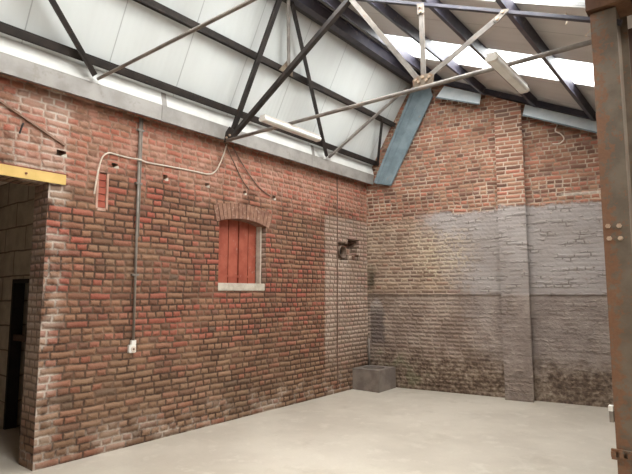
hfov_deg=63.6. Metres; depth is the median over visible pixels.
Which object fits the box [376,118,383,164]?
brace
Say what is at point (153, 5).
purlin
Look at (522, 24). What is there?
purlin
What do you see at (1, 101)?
cable
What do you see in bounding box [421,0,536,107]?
purlin
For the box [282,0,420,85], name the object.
ridge beam
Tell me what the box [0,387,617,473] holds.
floor
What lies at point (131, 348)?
outlet
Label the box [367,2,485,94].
purlin
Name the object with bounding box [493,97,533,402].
pillar
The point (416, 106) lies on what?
board
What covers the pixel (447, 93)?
board
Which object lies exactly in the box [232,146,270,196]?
cable
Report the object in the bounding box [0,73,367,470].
wall
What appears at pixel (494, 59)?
lamp
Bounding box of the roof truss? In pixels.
[224,0,622,142]
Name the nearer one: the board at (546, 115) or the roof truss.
the roof truss
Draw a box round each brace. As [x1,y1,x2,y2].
[48,0,96,76]
[290,2,327,156]
[328,87,406,157]
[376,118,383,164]
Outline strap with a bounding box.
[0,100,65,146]
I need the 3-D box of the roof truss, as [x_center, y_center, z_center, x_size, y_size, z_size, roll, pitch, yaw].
[0.553,-2.172,5.201,4.373,1.714,0.084,-5,-8,39]
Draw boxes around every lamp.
[259,114,320,141]
[485,51,529,93]
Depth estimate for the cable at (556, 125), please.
7.71 m
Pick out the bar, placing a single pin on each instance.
(247, 2)
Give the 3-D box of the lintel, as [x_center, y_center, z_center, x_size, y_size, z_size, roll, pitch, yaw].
[-3.265,-0.659,4.079,0.177,0.112,2.490,-5,-8,39]
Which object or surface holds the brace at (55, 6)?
attached to the ridge beam
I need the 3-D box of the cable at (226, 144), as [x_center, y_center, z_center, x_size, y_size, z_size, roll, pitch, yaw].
[-1.704,-0.825,5.923,0.058,0.924,1.762,-5,-8,39]
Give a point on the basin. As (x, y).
(371, 378)
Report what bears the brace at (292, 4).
attached to the ridge beam
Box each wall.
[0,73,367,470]
[0,183,34,427]
[366,85,613,407]
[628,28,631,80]
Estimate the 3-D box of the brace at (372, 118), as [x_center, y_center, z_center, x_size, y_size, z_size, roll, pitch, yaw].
[0.873,-1.898,8.383,1.460,1.371,0.060,2,-7,-21]
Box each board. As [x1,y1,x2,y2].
[374,88,432,185]
[436,86,480,104]
[522,105,596,132]
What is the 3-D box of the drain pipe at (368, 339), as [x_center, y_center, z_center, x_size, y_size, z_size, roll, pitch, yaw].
[0.920,1.999,8.872,0.042,0.455,0.044,-5,-8,39]
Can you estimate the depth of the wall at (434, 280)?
8.19 m
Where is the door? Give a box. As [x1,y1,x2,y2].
[3,279,29,435]
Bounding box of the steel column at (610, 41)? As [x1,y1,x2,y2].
[585,0,631,473]
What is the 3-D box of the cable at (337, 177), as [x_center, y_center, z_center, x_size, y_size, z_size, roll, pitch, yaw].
[0.350,0.683,8.360,0.018,3.410,0.038,-5,-8,39]
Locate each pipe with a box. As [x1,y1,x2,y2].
[338,245,346,257]
[368,339,369,364]
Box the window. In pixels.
[213,202,271,290]
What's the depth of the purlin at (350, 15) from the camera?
6.94 m
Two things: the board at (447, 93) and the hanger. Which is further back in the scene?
the board at (447, 93)
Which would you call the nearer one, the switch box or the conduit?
the switch box
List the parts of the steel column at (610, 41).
cap plate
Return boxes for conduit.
[130,118,144,339]
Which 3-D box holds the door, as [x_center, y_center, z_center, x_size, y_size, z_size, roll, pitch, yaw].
[-3.451,1.377,5.997,0.510,1.760,0.130,-5,-8,39]
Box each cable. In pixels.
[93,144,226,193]
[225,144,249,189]
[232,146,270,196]
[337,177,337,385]
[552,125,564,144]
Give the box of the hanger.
[279,0,292,76]
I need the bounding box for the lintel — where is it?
[0,162,68,184]
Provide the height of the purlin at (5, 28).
0.075 m
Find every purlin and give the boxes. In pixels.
[0,21,378,165]
[133,0,395,126]
[321,0,440,81]
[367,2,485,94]
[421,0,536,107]
[495,0,595,120]
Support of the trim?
attached to the wall at (204, 356)
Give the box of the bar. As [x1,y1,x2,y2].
[96,0,256,79]
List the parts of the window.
sill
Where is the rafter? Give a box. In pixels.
[440,78,595,119]
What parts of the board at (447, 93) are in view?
edge trim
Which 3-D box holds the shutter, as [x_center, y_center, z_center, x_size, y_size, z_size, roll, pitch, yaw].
[-1.119,0.164,6.894,0.058,0.915,0.800,-5,-8,39]
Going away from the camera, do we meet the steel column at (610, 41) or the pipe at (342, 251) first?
the steel column at (610, 41)
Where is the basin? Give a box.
[352,365,395,392]
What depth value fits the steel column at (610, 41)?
3.68 m
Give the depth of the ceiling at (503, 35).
5.82 m
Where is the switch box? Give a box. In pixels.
[608,404,614,422]
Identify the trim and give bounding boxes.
[95,174,108,210]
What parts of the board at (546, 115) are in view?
edge trim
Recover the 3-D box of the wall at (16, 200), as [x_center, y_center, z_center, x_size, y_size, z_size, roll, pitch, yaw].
[-3.987,0.814,6.551,3.900,3.000,0.200,-5,-8,39]
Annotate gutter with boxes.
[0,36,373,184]
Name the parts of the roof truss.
gusset plate, gusset plate, gusset plate, gusset plate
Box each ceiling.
[0,0,410,166]
[318,0,631,113]
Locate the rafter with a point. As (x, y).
(566, 110)
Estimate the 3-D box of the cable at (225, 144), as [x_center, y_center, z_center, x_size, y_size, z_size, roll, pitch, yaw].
[-1.044,-0.926,6.783,0.024,0.541,0.452,-5,-8,39]
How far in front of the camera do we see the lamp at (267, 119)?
5.72 m
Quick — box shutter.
[218,220,255,282]
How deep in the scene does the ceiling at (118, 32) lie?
6.23 m
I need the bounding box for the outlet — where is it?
[127,340,135,352]
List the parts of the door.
rail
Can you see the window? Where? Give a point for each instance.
(240, 225)
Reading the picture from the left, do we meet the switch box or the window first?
the window

